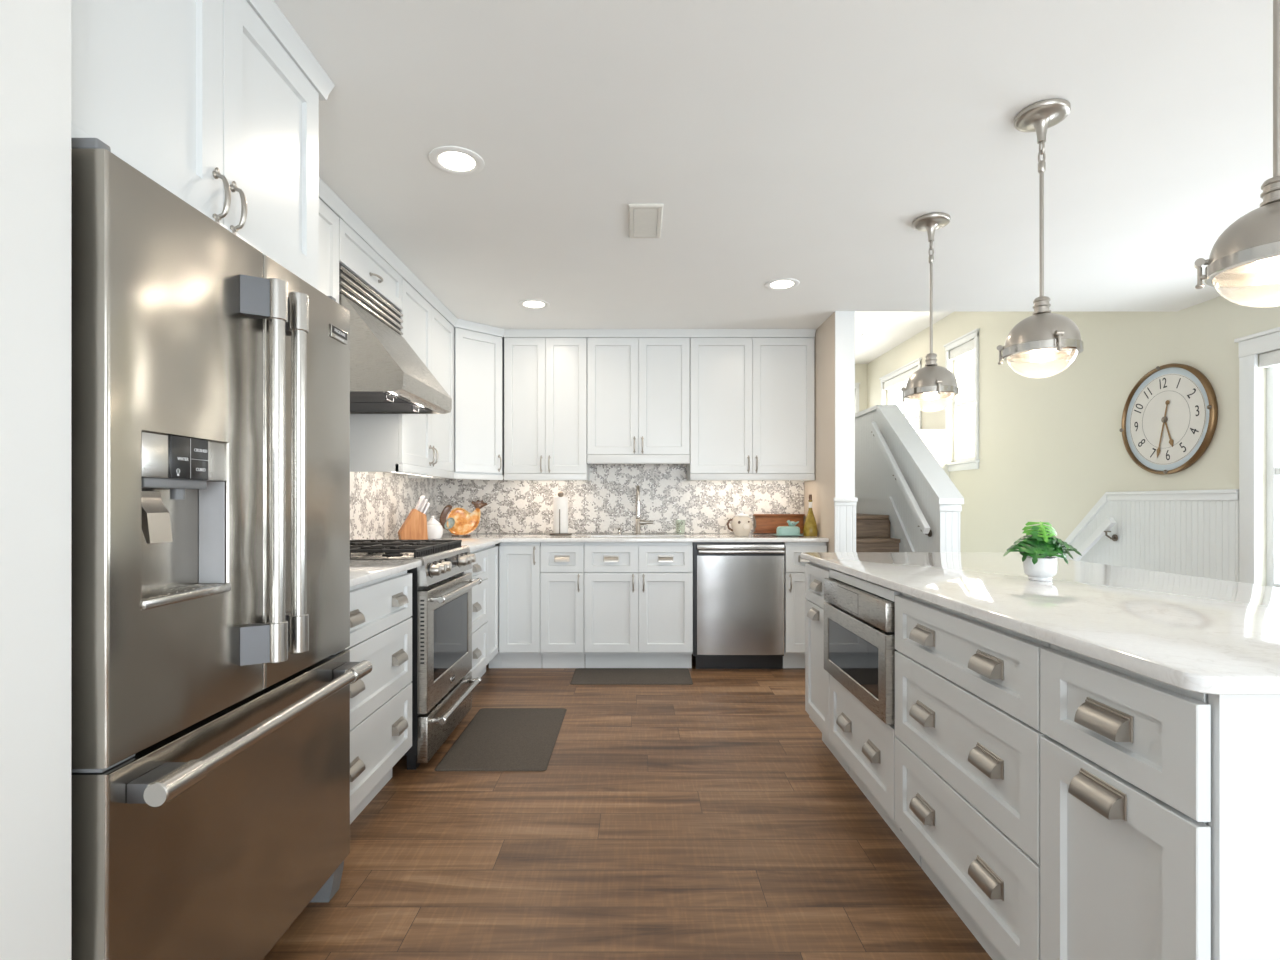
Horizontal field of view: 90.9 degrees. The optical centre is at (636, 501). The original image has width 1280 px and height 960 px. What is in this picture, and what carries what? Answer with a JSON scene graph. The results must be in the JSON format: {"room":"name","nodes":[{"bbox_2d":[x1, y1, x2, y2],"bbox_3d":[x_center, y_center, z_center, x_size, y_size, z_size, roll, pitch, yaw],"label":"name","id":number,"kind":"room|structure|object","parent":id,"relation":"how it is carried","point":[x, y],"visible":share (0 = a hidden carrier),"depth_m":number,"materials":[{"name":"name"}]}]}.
{"room":"kitchen","nodes":[
{"label":"kitchen","id":0,"kind":"room"},
{"bbox_2d":[0,0,70,959],"bbox_3d":[-1.403,-0.050,-1.096,0.995,2.440,4.208,0,0,0],"label":"wall","id":1,"kind":"structure","parent":0,"point":[35,35],"depth_m":0.95,"materials":[{"name":"white paint"}]},
{"bbox_2d":[71,0,334,290],"bbox_3d":[-1.249,-0.936,1.464,0.669,0.668,0.905,0,0,0],"label":"upper cabinet","id":2,"kind":"object","parent":1,"relation":"attached to","point":[215,102],"visible":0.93,"depth_m":1.41,"materials":[{"name":"white paint"}]},
{"bbox_2d":[443,533,802,649],"bbox_3d":[-0.135,-0.050,5.040,2.910,2.440,0.120,0,0,0],"label":"wall","id":3,"kind":"structure","parent":0,"point":[497,544],"depth_m":4.98,"materials":[{"name":"white paint"}]},
{"bbox_2d":[504,337,589,480],"bbox_3d":[-0.677,-0.693,4.798,0.610,1.064,0.356,0,0,0],"label":"upper cabinet","id":4,"kind":"object","parent":3,"relation":"attached to","point":[545,378],"visible":1,"depth_m":4.67,"materials":[{"name":"white paint"}]},
{"bbox_2d":[504,474,586,479],"bbox_3d":[-0.677,-0.185,4.673,0.610,0.048,0.044,0,0,0],"label":"light","id":5,"kind":"object","parent":4,"relation":"attached to","point":[506,476],"depth_m":4.65,"materials":[{"name":"white paint"}]},
{"bbox_2d":[436,464,803,532],"bbox_3d":[-0.132,-0.026,4.976,2.902,0.548,0.007,0,0,0],"label":"backsplash","id":6,"kind":"structure","parent":3,"relation":"attached to","point":[605,503],"depth_m":4.97,"materials":[{"name":"tile"}]},
{"bbox_2d":[587,337,689,465],"bbox_3d":[0.011,-0.754,4.798,0.758,0.941,0.356,0,0,0],"label":"upper cabinet","id":7,"kind":"object","parent":3,"relation":"attached to","point":[638,388],"visible":1,"depth_m":4.67,"materials":[{"name":"white paint"}]},
{"bbox_2d":[687,337,814,480],"bbox_3d":[0.854,-0.693,4.798,0.919,1.064,0.356,0,0,0],"label":"upper cabinet","id":8,"kind":"object","parent":3,"relation":"attached to","point":[752,399],"visible":1,"depth_m":4.67,"materials":[{"name":"white paint"}]},
{"bbox_2d":[690,474,814,479],"bbox_3d":[0.854,-0.185,4.673,0.919,0.048,0.044,0,0,0],"label":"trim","id":9,"kind":"structure","parent":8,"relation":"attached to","point":[692,476],"depth_m":4.65,"materials":[{"name":"white paint"}]},
{"bbox_2d":[263,650,991,959],"bbox_3d":[0.950,1.220,1.050,5.700,0.100,8.500,0,0,0],"label":"floor","id":10,"kind":"structure","parent":0,"point":[710,818],"depth_m":2.13,"materials":[{"name":"brown wood"}]},
{"bbox_2d":[71,138,371,959],"bbox_3d":[-1.183,0.283,1.474,0.774,1.771,0.880,0,0,0],"label":"refrigerator","id":11,"kind":"object","parent":10,"relation":"on","point":[212,671],"visible":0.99,"depth_m":1.25,"materials":[{"name":"grey metal"}]},
{"bbox_2d":[176,439,207,477],"bbox_3d":[-0.868,-0.085,1.232,0.001,0.077,0.089,0,0,0],"label":"print","id":12,"kind":"object","parent":11,"relation":"attached to","point":[191,454],"depth_m":1.23},
{"bbox_2d":[345,570,411,823],"bbox_3d":[-1.261,0.724,2.312,0.648,0.891,0.731,0,0,0],"label":"base cabinet","id":13,"kind":"object","parent":10,"relation":"on","point":[380,609],"visible":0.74,"depth_m":2.36,"materials":[{"name":"white paint"}]},
{"bbox_2d":[350,560,420,586],"bbox_3d":[-1.254,0.263,2.326,0.657,0.027,0.763,0,0,0],"label":"countertop","id":14,"kind":"structure","parent":13,"relation":"on","point":[361,571],"depth_m":2.40,"materials":[{"name":"white stone"}]},
{"bbox_2d":[350,539,481,769],"bbox_3d":[-1.204,0.686,3.091,0.725,0.965,0.740,0,0,0],"label":"gas range","id":15,"kind":"object","parent":10,"relation":"on","point":[443,684],"visible":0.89,"depth_m":2.89,"materials":[{"name":"silver metal"}]},
{"bbox_2d":[350,553,420,559],"bbox_3d":[-1.251,0.254,3.092,0.630,0.020,0.736,0,0,0],"label":"cooktop","id":16,"kind":"object","parent":15,"relation":"in","point":[353,556],"depth_m":2.81,"materials":[{"name":"silver metal"}]},
{"bbox_2d":[464,548,487,677],"bbox_3d":[-1.261,0.724,3.754,0.648,0.891,0.548,0,0,0],"label":"base cabinet","id":17,"kind":"object","parent":10,"relation":"on","point":[479,569],"visible":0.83,"depth_m":3.84,"materials":[{"name":"white paint"}]},
{"bbox_2d":[475,544,497,677],"bbox_3d":[-1.270,0.724,4.188,0.630,0.891,0.309,0,0,0],"label":"base cabinet","id":18,"kind":"object","parent":10,"relation":"on","point":[492,578],"visible":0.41,"depth_m":4.21,"materials":[{"name":"white paint"}]},
{"bbox_2d":[434,708,566,770],"bbox_3d":[-0.640,1.166,3.147,0.490,0.006,0.825,0,0,0],"label":"floor mat","id":19,"kind":"object","parent":10,"relation":"on","point":[495,739],"visible":1,"depth_m":3.05,"materials":[{"name":"grey rubber"}]},
{"bbox_2d":[489,542,541,667],"bbox_3d":[-0.857,0.724,4.642,0.372,0.891,0.665,0,0,0],"label":"base cabinet","id":20,"kind":"object","parent":10,"relation":"on","point":[519,562],"visible":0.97,"depth_m":4.36,"materials":[{"name":"white paint"}]},
{"bbox_2d":[540,542,584,667],"bbox_3d":[-0.517,0.724,4.642,0.299,0.891,0.665,0,0,0],"label":"base cabinet","id":21,"kind":"object","parent":10,"relation":"on","point":[561,563],"visible":0.98,"depth_m":4.36,"materials":[{"name":"white paint"}]},
{"bbox_2d":[570,668,692,684],"bbox_3d":[-0.035,1.166,4.223,0.790,0.006,0.385,0,0,0],"label":"floor mat","id":22,"kind":"object","parent":10,"relation":"on","point":[581,676],"visible":1,"depth_m":4.20,"materials":[{"name":"grey rubber"}]},
{"bbox_2d":[584,542,692,667],"bbox_3d":[0.010,0.724,4.642,0.748,0.891,0.665,0,0,0],"label":"base cabinet","id":23,"kind":"object","parent":10,"relation":"on","point":[638,596],"visible":0.98,"depth_m":4.36,"materials":[{"name":"white paint"}]},
{"bbox_2d":[428,534,828,550],"bbox_3d":[-0.133,0.263,4.221,2.899,0.027,1.499,0,0,0],"label":"countertop","id":24,"kind":"structure","parent":23,"relation":"on","point":[476,541],"depth_m":4.32,"materials":[{"name":"white stone"}]},
{"bbox_2d":[398,496,429,539],"bbox_3d":[-1.422,0.103,4.024,0.188,0.290,0.084,0,0,-30],"label":"knife block","id":25,"kind":"object","parent":24,"relation":"on","point":[414,527],"visible":1,"depth_m":4.00,"materials":[{"name":"brown wood"}]},
{"bbox_2d":[427,516,442,538],"bbox_3d":[-1.380,0.170,4.260,0.136,0.157,0.136,0,0,0],"label":"canister","id":26,"kind":"object","parent":24,"relation":"on","point":[434,528],"visible":0.88,"depth_m":4.21,"materials":[{"name":"white ceramic"}]},
{"bbox_2d":[440,500,486,536],"bbox_3d":[-1.227,0.116,4.463,0.326,0.263,0.066,0,0,-15],"label":"figurine","id":27,"kind":"object","parent":24,"relation":"on","point":[460,521],"visible":1,"depth_m":4.46,"materials":[{"name":"orange ceramic"}]},
{"bbox_2d":[549,491,571,535],"bbox_3d":[-0.575,0.085,4.750,0.172,0.328,0.172,0,0,0],"label":"paper towel holder","id":28,"kind":"object","parent":24,"relation":"on","point":[560,504],"visible":1,"depth_m":4.70,"materials":[{"name":"paper"}]},
{"bbox_2d":[635,486,653,534],"bbox_3d":[0.054,0.062,4.740,0.146,0.372,0.215,0,0,0],"label":"faucet","id":29,"kind":"object","parent":24,"relation":"on","point":[639,522],"visible":1,"depth_m":4.68,"materials":[{"name":"silver metal"}]},
{"bbox_2d":[727,511,751,535],"bbox_3d":[0.778,0.156,4.656,0.176,0.184,0.158,0,0,44],"label":"cookie jar","id":30,"kind":"object","parent":24,"relation":"on","point":[741,524],"visible":1,"depth_m":4.61,"materials":[{"name":"beige ceramic"}]},
{"bbox_2d":[753,514,804,532],"bbox_3d":[1.115,0.171,4.933,0.400,0.152,0.066,0,0,0],"label":"serving tray","id":31,"kind":"object","parent":24,"relation":"on","point":[762,523],"visible":0.71,"depth_m":4.94,"materials":[{"name":"orange wood"}]},
{"bbox_2d":[774,520,802,535],"bbox_3d":[1.104,0.190,4.600,0.200,0.116,0.124,0,0,0],"label":"butter dish","id":32,"kind":"object","parent":24,"relation":"on","point":[792,529],"visible":1,"depth_m":4.55,"materials":[{"name":"teal ceramic"}]},
{"bbox_2d":[803,495,817,535],"bbox_3d":[1.262,0.097,4.585,0.104,0.303,0.104,0,0,0],"label":"oil bottle","id":33,"kind":"object","parent":24,"relation":"on","point":[810,526],"visible":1,"depth_m":4.55,"materials":[{"name":"yellow glass"}]},
{"bbox_2d":[692,542,784,668],"bbox_3d":[0.707,0.724,4.628,0.629,0.890,0.634,0,0,0],"label":"dishwasher","id":34,"kind":"object","parent":10,"relation":"on","point":[738,587],"visible":1,"depth_m":4.33,"materials":[{"name":"silver metal"}]},
{"bbox_2d":[782,542,826,667],"bbox_3d":[1.169,0.724,4.642,0.286,0.891,0.665,0,0,0],"label":"base cabinet","id":35,"kind":"object","parent":10,"relation":"on","point":[794,565],"visible":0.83,"depth_m":4.35,"materials":[{"name":"white paint"}]},
{"bbox_2d":[805,561,848,773],"bbox_3d":[1.139,0.724,2.898,0.688,0.891,0.389,0,0,0],"label":"base cabinet","id":36,"kind":"object","parent":10,"relation":"on","point":[816,676],"visible":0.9,"depth_m":2.91,"materials":[{"name":"white paint"}]},
{"bbox_2d":[824,569,920,866],"bbox_3d":[1.140,0.724,2.359,0.687,0.891,0.678,0,0,0],"label":"base cabinet","id":37,"kind":"object","parent":10,"relation":"on","point":[866,744],"depth_m":2.26,"materials":[{"name":"white paint"}]},
{"bbox_2d":[856,515,900,551],"bbox_3d":[1.747,0.639,4.542,0.594,1.060,1.200,0,0,0],"label":"staircase","id":38,"kind":"structure","parent":10,"relation":"on","point":[871,535],"depth_m":5.11,"materials":[{"name":"brown wood"}]},
{"bbox_2d":[895,593,1050,959],"bbox_3d":[1.170,0.724,2.016,0.728,0.891,2.158,0,0,0],"label":"base cabinet","id":39,"kind":"object","parent":10,"relation":"on","point":[967,688],"visible":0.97,"depth_m":1.55,"materials":[{"name":"white paint"}]},
{"bbox_2d":[801,552,1279,694],"bbox_3d":[1.337,0.263,2.011,1.069,0.027,2.222,0,0,0],"label":"countertop","id":40,"kind":"structure","parent":39,"relation":"on","point":[1191,633],"depth_m":1.50,"materials":[{"name":"white stone"}]},
{"bbox_2d":[1003,522,1081,580],"bbox_3d":[1.294,0.155,2.010,0.188,0.186,0.190,0,0,43],"label":"potted plant","id":41,"kind":"object","parent":40,"relation":"on","point":[1039,539],"visible":1,"depth_m":1.98,"materials":[{"name":"green plant"}]},
{"bbox_2d":[1040,644,1279,959],"bbox_3d":[1.169,0.724,1.097,0.748,0.891,0.381,0,0,0],"label":"base cabinet","id":42,"kind":"object","parent":10,"relation":"on","point":[1160,801],"visible":0.98,"depth_m":1.02,"materials":[{"name":"white paint"}]},
{"bbox_2d":[274,0,1272,338],"bbox_3d":[0.950,-1.320,0.950,5.700,0.100,8.300,0,0,0],"label":"ceiling","id":43,"kind":"structure","parent":0,"point":[805,141],"depth_m":2.24,"materials":[{"name":"paint"}]},
{"bbox_2d":[429,146,484,175],"bbox_3d":[-0.670,-1.266,2.345,0.200,0.006,0.200,0,0,0],"label":"recessed light","id":44,"kind":"object","parent":43,"relation":"in","point":[455,160],"visible":1,"depth_m":2.34,"materials":[{"name":"paint"}]},
{"bbox_2d":[518,299,549,308],"bbox_3d":[-0.660,-1.266,4.040,0.200,0.006,0.200,0,0,0],"label":"recessed light","id":45,"kind":"object","parent":43,"relation":"in","point":[527,303],"visible":1,"depth_m":4.03,"materials":[{"name":"paint"}]},
{"bbox_2d":[628,204,663,237],"bbox_3d":[0.038,-1.263,2.845,0.150,0.012,0.330,0,0,0],"label":"ceiling vent","id":46,"kind":"object","parent":43,"relation":"in","point":[644,221],"visible":1,"depth_m":2.82,"materials":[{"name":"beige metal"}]},
{"bbox_2d":[765,278,799,289],"bbox_3d":[0.845,-1.266,3.670,0.200,0.006,0.200,0,0,0],"label":"recessed light","id":47,"kind":"object","parent":43,"relation":"in","point":[781,283],"visible":1,"depth_m":3.66,"materials":[{"name":"paint"}]},
{"bbox_2d":[901,212,958,411],"bbox_3d":[1.330,-0.838,2.827,0.235,0.864,0.239,0,0,0],"label":"pendant lamp","id":48,"kind":"object","parent":43,"relation":"hanging from","point":[932,381],"visible":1,"depth_m":2.80,"materials":[{"name":"silver metal"}]},
{"bbox_2d":[997,98,1083,377],"bbox_3d":[1.326,-0.838,2.047,0.235,0.864,0.239,0,0,0],"label":"pendant lamp","id":49,"kind":"object","parent":43,"relation":"hanging from","point":[1043,336],"visible":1,"depth_m":2.03,"materials":[{"name":"silver metal"}]},
{"bbox_2d":[1194,0,1279,306],"bbox_3d":[1.324,-0.838,1.289,0.235,0.864,0.239,0,0,0],"label":"pendant lamp","id":50,"kind":"object","parent":43,"relation":"hanging from","point":[1247,252],"visible":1,"depth_m":1.29,"materials":[{"name":"silver metal"}]},
{"bbox_2d":[804,312,834,551],"bbox_3d":[1.383,-0.495,7.052,0.125,3.330,5.696,0,0,0],"label":"wall partition","id":51,"kind":"structure","parent":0,"point":[822,489],"depth_m":4.43,"materials":[{"name":"paint"}]},
{"bbox_2d":[319,177,815,336],"bbox_3d":[-0.596,-1.243,3.851,1.736,0.052,3.813,0,0,43],"label":"crown molding","id":52,"kind":"structure","parent":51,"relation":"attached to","point":[326,194],"depth_m":4.57,"materials":[{"name":"white paint"}]},
{"bbox_2d":[834,506,855,551],"bbox_3d":[1.385,0.593,4.192,0.139,1.155,0.021,0,0,0],"label":"trim","id":53,"kind":"structure","parent":51,"relation":"attached to","point":[844,516],"depth_m":4.18,"materials":[{"name":"white"}]},
{"bbox_2d":[835,311,854,496],"bbox_3d":[1.385,-0.650,4.197,0.129,1.240,0.013,0,0,0],"label":"trim","id":54,"kind":"structure","parent":51,"relation":"attached to","point":[844,320],"depth_m":4.19,"materials":[{"name":"white paint"}]},
{"bbox_2d":[833,497,857,505],"bbox_3d":[1.385,-0.003,4.186,0.155,0.055,0.033,0,0,0],"label":"cap","id":55,"kind":"object","parent":51,"relation":"attached to","point":[838,501],"visible":1,"depth_m":4.17,"materials":[{"name":"white paint"}]},
{"bbox_2d":[855,364,866,411],"bbox_3d":[2.522,0.305,9.930,2.155,4.930,0.140,0,0,0],"label":"wall","id":56,"kind":"structure","parent":0,"point":[860,369],"depth_m":9.86,"materials":[{"name":"beige paint"}]},
{"bbox_2d":[855,383,859,412],"bbox_3d":[2.585,-1.106,9.887,1.800,1.512,0.145,0,0,0],"label":"window","id":57,"kind":"structure","parent":56,"relation":"in","point":[856,384],"depth_m":9.84,"materials":[{"name":"white paint"}]},
{"bbox_2d":[856,513,889,537],"bbox_3d":[2.523,0.208,7.495,2.149,0.200,4.710,0,0,0],"label":"floor","id":58,"kind":"structure","parent":0,"point":[856,513],"depth_m":5.14,"materials":[{"name":"brown wood"}]},
{"bbox_2d":[855,410,938,551],"bbox_3d":[2.132,0.938,5.825,0.125,3.465,3.050,0,0,0],"label":"wall","id":59,"kind":"structure","parent":0,"point":[874,477],"depth_m":5.12,"materials":[{"name":"white paint"}]},
{"bbox_2d":[856,497,914,551],"bbox_3d":[2.058,0.414,5.798,0.020,0.912,3.105,0,0,0],"label":"trim","id":60,"kind":"structure","parent":59,"relation":"attached to","point":[865,505],"depth_m":5.12,"materials":[{"name":"white paint"}]},
{"bbox_2d":[870,422,931,536],"bbox_3d":[2.026,-0.217,4.860,0.081,0.926,1.035,0,0,0],"label":"handrail","id":61,"kind":"object","parent":59,"relation":"attached to","point":[899,477],"visible":1,"depth_m":4.75,"materials":[{"name":"white paint"}]},
{"bbox_2d":[855,405,963,511],"bbox_3d":[2.132,-0.383,5.810,0.169,0.895,3.080,0,0,0],"label":"cap","id":62,"kind":"object","parent":59,"relation":"attached to","point":[949,499],"visible":0.94,"depth_m":4.68,"materials":[{"name":"white paint"}]},
{"bbox_2d":[939,512,959,551],"bbox_3d":[2.132,0.619,4.293,0.137,1.103,0.011,0,0,0],"label":"trim","id":63,"kind":"structure","parent":59,"relation":"attached to","point":[949,522],"depth_m":4.29,"materials":[{"name":"white"}]},
{"bbox_2d":[855,312,952,363],"bbox_3d":[2.560,-2.210,7.090,2.480,0.100,6.020,0,0,0],"label":"ceiling","id":64,"kind":"structure","parent":0,"point":[892,329],"depth_m":7.84,"materials":[{"name":"paint"}]},
{"bbox_2d":[917,433,949,477],"bbox_3d":[2.897,0.938,7.300,1.403,3.465,0.100,0,0,0],"label":"wall","id":65,"kind":"structure","parent":0,"point":[938,444],"depth_m":7.25,"materials":[{"name":"beige paint"}]},
{"bbox_2d":[915,430,950,432],"bbox_3d":[2.897,-0.814,7.298,1.403,0.033,0.145,0,0,0],"label":"cap","id":66,"kind":"object","parent":65,"relation":"on","point":[917,431],"visible":0.35,"depth_m":7.22,"materials":[{"name":"white paint"}]},
{"bbox_2d":[867,283,1279,585],"bbox_3d":[3.670,0.305,3.400,0.140,4.930,13.200,0,0,0],"label":"wall","id":67,"kind":"structure","parent":0,"point":[1050,448],"depth_m":5.17,"materials":[{"name":"beige paint"}]},
{"bbox_2d":[879,358,921,429],"bbox_3d":[3.627,-1.086,8.610,0.145,1.472,1.310,0,0,0],"label":"window","id":68,"kind":"structure","parent":67,"relation":"in","point":[901,377],"depth_m":8.57,"materials":[{"name":"white paint"}]},
{"bbox_2d":[884,366,917,389],"bbox_3d":[3.623,-1.688,8.610,0.045,0.116,1.168,0,0,0],"label":"shade","id":69,"kind":"object","parent":68,"relation":"attached to","point":[901,377],"depth_m":8.63,"materials":[{"name":"white fabric"}]},
{"bbox_2d":[944,329,979,471],"bbox_3d":[3.627,-1.086,6.970,0.145,1.472,0.710,0,0,0],"label":"window","id":70,"kind":"structure","parent":67,"relation":"in","point":[967,463],"depth_m":6.98,"materials":[{"name":"white paint"}]},
{"bbox_2d":[950,339,973,359],"bbox_3d":[3.623,-1.688,6.970,0.045,0.116,0.568,0,0,0],"label":"shade","id":71,"kind":"object","parent":70,"relation":"attached to","point":[968,347],"depth_m":6.98,"materials":[{"name":"white fabric"}]},
{"bbox_2d":[1068,517,1117,560],"bbox_3d":[3.539,0.575,5.205,0.088,0.922,1.124,0,0,0],"label":"handrail","id":72,"kind":"object","parent":67,"relation":"attached to","point":[1109,522],"visible":0.49,"depth_m":4.80,"materials":[{"name":"white paint"}]},
{"bbox_2d":[1059,500,1238,581],"bbox_3d":[3.594,1.268,5.179,0.011,2.605,2.842,0,0,0],"label":"wainscoting","id":73,"kind":"structure","parent":67,"relation":"attached to","point":[1197,538],"depth_m":4.23,"materials":[{"name":"white"}]},
{"bbox_2d":[1052,327,1279,587],"bbox_3d":[3.627,0.283,4.438,0.145,2.510,4.325,0,0,0],"label":"trim","id":74,"kind":"structure","parent":67,"relation":"in","point":[1250,346],"depth_m":3.66,"materials":[{"name":"white paint"}]},
{"bbox_2d":[1259,350,1279,367],"bbox_3d":[3.623,-0.816,3.018,0.045,0.081,1.263,0,0,0],"label":"shade","id":75,"kind":"object","parent":74,"relation":"attached to","point":[1271,359],"depth_m":3.59,"materials":[{"name":"white fabric"}]},
{"bbox_2d":[1119,363,1217,474],"bbox_3d":[3.569,-0.557,4.262,0.060,0.744,0.744,0,0,0],"label":"wall clock","id":76,"kind":"object","parent":67,"relation":"attached to","point":[1170,415],"visible":1,"depth_m":4.23,"materials":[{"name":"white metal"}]},
{"bbox_3d":[-1.745,-0.050,3.054,0.310,2.440,4.092,0,0,0],"label":"wall","id":77,"kind":"structure","parent":0,"visible":0},
{"bbox_2d":[319,199,338,303],"bbox_3d":[-1.410,-0.693,2.289,0.351,1.064,0.800,0,0,0],"label":"upper cabinet","id":78,"kind":"object","parent":77,"relation":"attached to","point":[328,220],"visible":0.02,"depth_m":2.62,"materials":[{"name":"white paint"}]},
{"bbox_2d":[339,217,401,310],"bbox_3d":[-1.410,-1.128,3.049,0.351,0.194,0.710,0,0,0],"label":"upper cabinet","id":79,"kind":"object","parent":77,"relation":"attached to","point":[355,254],"visible":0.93,"depth_m":2.99,"materials":[{"name":"white paint"}]},
{"bbox_2d":[350,472,435,539],"bbox_3d":[-1.587,-0.118,3.461,0.006,0.733,3.022,0,0,0],"label":"backsplash","id":80,"kind":"structure","parent":77,"relation":"attached to","point":[380,502],"depth_m":3.92,"materials":[{"name":"tile"}]},
{"bbox_2d":[339,263,451,413],"bbox_3d":[-1.292,-0.743,3.049,0.583,0.568,0.704,0,0,0],"label":"range hood","id":81,"kind":"object","parent":77,"relation":"attached to","point":[387,376],"visible":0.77,"depth_m":2.86,"materials":[{"name":"silver metal"}]},
{"bbox_2d":[339,263,402,334],"bbox_3d":[-1.272,-0.960,3.049,0.020,0.135,0.704,0,0,0],"label":"vent grille","id":82,"kind":"object","parent":81,"relation":"attached to","point":[352,288],"depth_m":2.97,"materials":[{"name":"silver metal"}]},
{"bbox_2d":[350,278,453,478],"bbox_3d":[-1.410,-0.693,3.888,0.351,1.064,0.958,0,0,0],"label":"upper cabinet","id":83,"kind":"object","parent":77,"relation":"attached to","point":[412,445],"visible":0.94,"depth_m":3.66,"materials":[{"name":"white paint"}]},
{"bbox_2d":[395,463,453,478],"bbox_3d":[-1.288,-0.185,3.888,0.044,0.048,0.958,0,0,0],"label":"light","id":84,"kind":"object","parent":83,"relation":"attached to","point":[424,469],"depth_m":3.79,"materials":[{"name":"white paint"}]},
{"bbox_2d":[436,326,503,479],"bbox_3d":[-1.290,-0.693,4.674,0.602,1.064,0.598,0,0,0],"label":"upper cabinet","id":85,"kind":"object","parent":77,"relation":"attached to","point":[478,356],"visible":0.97,"depth_m":4.52,"materials":[{"name":"white paint"}]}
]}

